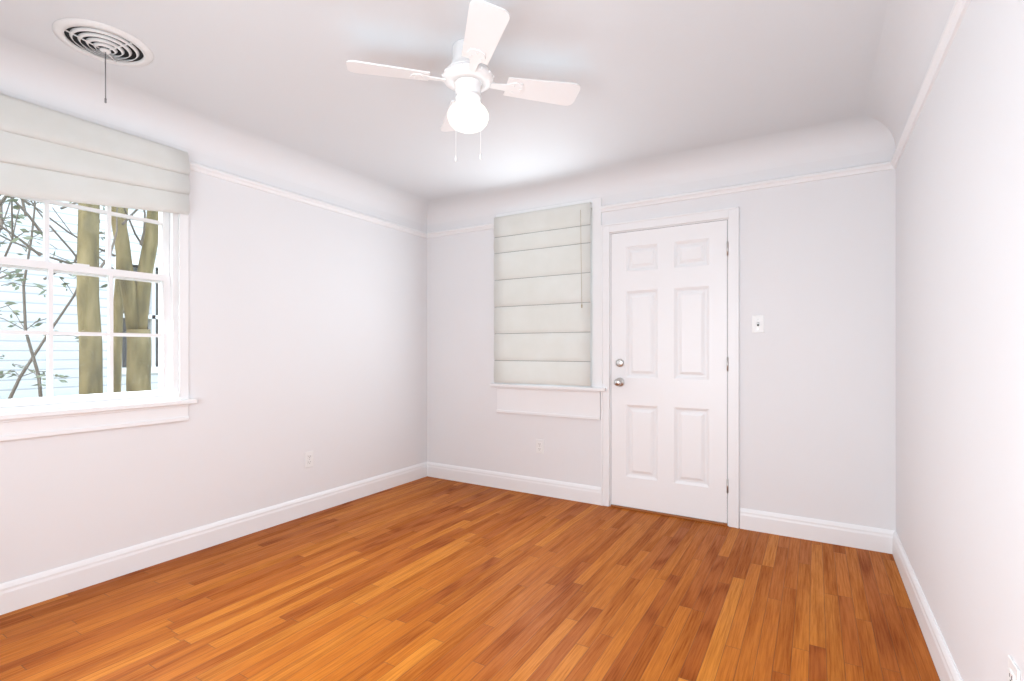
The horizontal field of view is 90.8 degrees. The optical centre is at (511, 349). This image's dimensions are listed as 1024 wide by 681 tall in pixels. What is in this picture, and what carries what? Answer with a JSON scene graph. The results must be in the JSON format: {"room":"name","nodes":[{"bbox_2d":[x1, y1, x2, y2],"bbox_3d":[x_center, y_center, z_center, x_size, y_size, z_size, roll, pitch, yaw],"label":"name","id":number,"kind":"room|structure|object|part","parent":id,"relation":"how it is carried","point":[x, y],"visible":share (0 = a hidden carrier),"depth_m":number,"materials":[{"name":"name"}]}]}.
{"room":"empty living room","nodes":[
{"label":"empty living room","id":0,"kind":"room"},
{"bbox_2d":[0,89,426,583],"bbox_3d":[-1.892,-0.075,3.061,0.200,2.490,4.340,0,0,31],"label":"wall","id":1,"kind":"structure","parent":0,"point":[307,327],"depth_m":3.26,"materials":[{"name":"paint"}]},
{"bbox_2d":[0,155,188,440],"bbox_3d":[-2.187,-0.359,2.544,0.217,1.525,0.944,0,0,31],"label":"window","id":2,"kind":"structure","parent":1,"relation":"in","point":[162,278],"depth_m":2.63,"materials":[{"name":"paint"}]},
{"bbox_2d":[0,93,189,397],"bbox_3d":[-2.074,-0.425,2.463,0.061,1.389,0.917,0,0,31],"label":"window blind","id":3,"kind":"object","parent":2,"relation":"attached to","point":[48,153],"visible":0.98,"depth_m":2.44,"materials":[{"name":"fabric"}]},
{"bbox_3d":[-1.873,-0.260,2.838,0.010,1.060,0.010,0,0,31],"label":"cord","id":4,"kind":"part","parent":3,"relation":"part of","materials":[{"name":"white fabric"}]},
{"bbox_2d":[0,399,196,419],"bbox_3d":[-2.107,0.295,2.496,0.076,0.026,1.014,0,0,31],"label":"stool","id":5,"kind":"object","parent":1,"relation":"attached to","point":[30,414],"visible":0.9,"depth_m":2.48,"materials":[{"name":"paint"}]},
{"bbox_2d":[0,462,427,614],"bbox_3d":[-1.799,1.104,3.005,0.017,0.132,3.940,0,0,31],"label":"baseboard","id":6,"kind":"structure","parent":1,"relation":"attached to","point":[20,593],"depth_m":2.84,"materials":[{"name":"paint"}]},
{"bbox_2d":[0,36,432,224],"bbox_3d":[-1.738,-1.240,2.969,0.160,0.160,3.940,0,0,31],"label":"trim","id":7,"kind":"structure","parent":1,"relation":"attached to","point":[25,71],"depth_m":2.82,"materials":[{"name":"paint"}]},
{"bbox_2d":[305,451,312,467],"bbox_3d":[-1.446,0.780,3.601,0.008,0.114,0.070,0,0,31],"label":"electrical outlet","id":8,"kind":"object","parent":1,"relation":"attached to","point":[308,458],"visible":1,"depth_m":3.60,"materials":[{"name":"white plastic"}]},
{"bbox_2d":[189,161,428,237],"bbox_3d":[-1.320,-1.063,3.793,0.026,0.046,2.095,0,0,31],"label":"rail","id":9,"kind":"object","parent":1,"relation":"attached to","point":[196,167],"depth_m":3.49,"materials":[{"name":"paint"}]},
{"bbox_2d":[0,0,887,200],"bbox_3d":[-0.308,-1.395,2.110,3.895,0.150,4.340,0,0,31],"label":"ceiling","id":10,"kind":"structure","parent":0,"point":[653,78],"depth_m":2.39,"materials":[{"name":"paint"}]},
{"bbox_2d":[52,18,153,102],"bbox_3d":[-1.752,-1.191,2.175,0.340,0.256,0.340,0,0,31],"label":"ceiling vent","id":11,"kind":"object","parent":10,"relation":"in","point":[103,42],"visible":1,"depth_m":2.15,"materials":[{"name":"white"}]},
{"bbox_2d":[52,18,153,66],"bbox_3d":[-1.752,-1.301,2.175,0.340,0.038,0.340,0,0,31],"label":"diffuser","id":12,"kind":"object","parent":11,"relation":"attached to","point":[93,39],"depth_m":2.14,"materials":[{"name":"white metal"}]},
{"bbox_3d":[-1.751,-1.173,2.174,0.008,0.221,0.008,0,0,31],"label":"rod","id":13,"kind":"part","parent":11,"relation":"part of","materials":[{"name":"grey metal"}]},
{"bbox_2d":[346,0,579,161],"bbox_3d":[-0.191,-1.070,2.203,0.786,0.500,0.786,0,0,31],"label":"ceiling fan","id":14,"kind":"object","parent":10,"relation":"hanging from","point":[468,76],"visible":1,"depth_m":2.14,"materials":[{"name":"white plastic"}]},
{"bbox_3d":[-0.191,-1.205,2.203,0.236,0.230,0.236,0,0,31],"label":"motor","id":15,"kind":"part","parent":14,"relation":"part of","materials":[{"name":"white metal"}]},
{"bbox_3d":[-0.191,-1.024,2.203,0.180,0.139,0.180,0,0,31],"label":"globe","id":16,"kind":"part","parent":14,"relation":"part of"},
{"bbox_3d":[-0.191,-0.973,2.203,0.103,0.305,0.066,0,0,31],"label":"chain","id":17,"kind":"part","parent":14,"relation":"part of","materials":[{"name":"white plastic"}]},
{"bbox_2d":[0,476,939,680],"bbox_3d":[-0.308,1.245,2.110,3.895,0.150,4.340,0,0,31],"label":"floor","id":18,"kind":"structure","parent":0,"point":[427,578],"depth_m":2.30,"materials":[{"name":"brown wood"}]},
{"bbox_2d":[427,148,895,530],"bbox_3d":[0.758,-0.075,3.884,3.495,2.490,0.200,0,0,31],"label":"wall","id":19,"kind":"structure","parent":0,"point":[817,364],"depth_m":3.19,"materials":[{"name":"paint"}]},
{"bbox_2d":[429,222,493,237],"bbox_3d":[-0.454,-1.063,4.480,0.745,0.046,0.026,0,0,31],"label":"rail","id":20,"kind":"object","parent":19,"relation":"attached to","point":[489,225],"depth_m":4.47,"materials":[{"name":"paint"}]},
{"bbox_2d":[428,462,600,504],"bbox_3d":[-0.048,1.104,4.241,1.688,0.132,0.017,0,0,31],"label":"baseboard","id":21,"kind":"structure","parent":19,"relation":"attached to","point":[526,484],"depth_m":4.17,"materials":[{"name":"paint"}]},
{"bbox_2d":[536,439,543,453],"bbox_3d":[0.224,0.780,4.083,0.070,0.114,0.008,0,0,31],"label":"electrical outlet","id":22,"kind":"object","parent":19,"relation":"attached to","point":[540,446],"visible":1,"depth_m":4.08,"materials":[{"name":"white plastic"}]},
{"bbox_2d":[490,383,606,391],"bbox_3d":[0.271,0.297,4.049,1.030,0.026,0.081,0,0,31],"label":"window sill","id":23,"kind":"structure","parent":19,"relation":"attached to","point":[550,387],"depth_m":3.99,"materials":[{"name":"paint"}]},
{"bbox_2d":[496,197,601,419],"bbox_3d":[0.320,-0.311,4.131,0.940,1.678,0.217,0,0,31],"label":"window","id":24,"kind":"structure","parent":19,"relation":"in","point":[563,403],"depth_m":3.88,"materials":[{"name":"paint"}]},
{"bbox_2d":[494,202,591,385],"bbox_3d":[0.224,-0.421,4.035,0.866,1.391,0.050,0,0,31],"label":"window blind","id":25,"kind":"object","parent":24,"relation":"attached to","point":[542,301],"visible":1,"depth_m":4.01,"materials":[{"name":"fabric"}]},
{"bbox_3d":[0.527,-0.692,3.829,0.016,0.747,0.010,0,0,31],"label":"cord","id":26,"kind":"part","parent":25,"relation":"part of","materials":[{"name":"white fabric"}]},
{"bbox_2d":[428,117,867,223],"bbox_3d":[0.671,-1.240,3.726,3.150,0.160,0.160,0,0,31],"label":"trim","id":27,"kind":"structure","parent":19,"relation":"attached to","point":[841,138],"depth_m":3.51,"materials":[{"name":"paint"}]},
{"bbox_2d":[601,206,738,528],"bbox_3d":[1.107,0.139,3.602,0.851,2.062,0.075,0,0,31],"label":"door frame","id":28,"kind":"structure","parent":19,"relation":"in","point":[610,317],"depth_m":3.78,"materials":[{"name":"paint"}]},
{"bbox_2d":[611,220,727,522],"bbox_3d":[1.100,0.143,3.581,0.815,2.021,0.056,0,0,31],"label":"door leaf","id":29,"kind":"structure","parent":28,"relation":"attached to","point":[666,392],"depth_m":3.56,"materials":[{"name":"paint"}]},
{"bbox_2d":[614,238,708,487],"bbox_3d":[1.040,0.086,3.565,0.658,1.693,0.081,0,0,31],"label":"panels","id":30,"kind":"object","parent":29,"relation":"attached to","point":[691,362],"depth_m":3.54,"materials":[{"name":"paint"}]},
{"bbox_3d":[0.783,0.168,3.712,0.066,0.205,0.069,0,0,31],"label":"knob","id":31,"kind":"part","parent":30,"relation":"part of","materials":[{"name":"silver metal"}]},
{"bbox_3d":[1.433,0.115,3.355,0.011,1.670,0.011,0,0,31],"label":"door hinge","id":32,"kind":"part","parent":29,"relation":"part of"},
{"bbox_2d":[615,220,727,523],"bbox_3d":[1.099,0.143,3.589,0.811,2.027,0.035,0,0,31],"label":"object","id":33,"kind":"structure","parent":28,"relation":"attached to","point":[727,357],"depth_m":3.37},
{"bbox_2d":[752,315,763,332],"bbox_3d":[1.589,-0.168,3.259,0.070,0.114,0.016,0,0,31],"label":"light switch","id":34,"kind":"object","parent":19,"relation":"attached to","point":[757,323],"visible":1,"depth_m":3.26,"materials":[{"name":"white plastic"}]},
{"bbox_2d":[740,508,887,552],"bbox_3d":[1.828,1.104,3.114,0.776,0.132,0.017,0,0,31],"label":"baseboard","id":35,"kind":"structure","parent":19,"relation":"attached to","point":[837,533],"depth_m":3.09,"materials":[{"name":"paint"}]},
{"bbox_2d":[896,0,1023,680],"bbox_3d":[1.276,-0.075,1.159,0.200,2.490,4.340,0,0,31],"label":"wall","id":36,"kind":"structure","parent":0,"point":[960,349],"depth_m":1.52,"materials":[{"name":"paint"}]},
{"bbox_2d":[860,0,954,152],"bbox_3d":[1.122,-1.240,1.251,0.160,0.160,3.940,0,0,31],"label":"trim","id":37,"kind":"structure","parent":36,"relation":"attached to","point":[912,30],"depth_m":2.25,"materials":[{"name":"paint"}]},
{"bbox_2d":[888,530,962,680],"bbox_3d":[1.183,1.104,1.214,0.017,0.132,3.940,0,0,31],"label":"baseboard","id":38,"kind":"structure","parent":36,"relation":"attached to","point":[945,666],"depth_m":2.06,"materials":[{"name":"paint"}]},
{"bbox_2d":[885,0,970,169],"bbox_3d":[1.178,-1.063,1.217,0.026,0.046,3.940,0,0,31],"label":"rail","id":39,"kind":"object","parent":36,"relation":"attached to","point":[957,13],"depth_m":1.92,"materials":[{"name":"paint"}]},
{"bbox_2d":[1008,655,1019,680],"bbox_3d":[1.161,0.780,1.169,0.008,0.114,0.070,0,0,31],"label":"electrical outlet","id":40,"kind":"object","parent":36,"relation":"attached to","point":[1013,672],"visible":1,"depth_m":1.17,"materials":[{"name":"white plastic"}]},
{"label":"outside","id":41,"kind":"structure","parent":0,"visible":0},
{"bbox_3d":[-3.341,1.920,4.339,24.000,0.200,24.000,0,0,31],"label":"ground","id":42,"kind":"structure","parent":41,"visible":0},
{"bbox_2d":[0,196,111,398],"bbox_3d":[-4.537,0.052,3.527,3.806,3.555,2.602,0,0,31],"label":"bush","id":43,"kind":"object","parent":42,"relation":"on","point":[34,354],"depth_m":3.60,"materials":[{"name":"green plant"}]},
{"bbox_2d":[0,195,157,399],"bbox_3d":[-6.620,-2.155,6.309,3.950,7.950,16.000,0,0,31],"label":"house","id":44,"kind":"structure","parent":42,"relation":"on","point":[65,318],"depth_m":5.72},
{"bbox_2d":[0,195,157,394],"bbox_3d":[-3.460,-0.944,3.883,1.617,5.539,2.707,0,0,31],"label":"tree","id":45,"kind":"object","parent":42,"relation":"on","point":[130,299],"depth_m":4.07,"materials":[{"name":"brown plant"}]}
]}

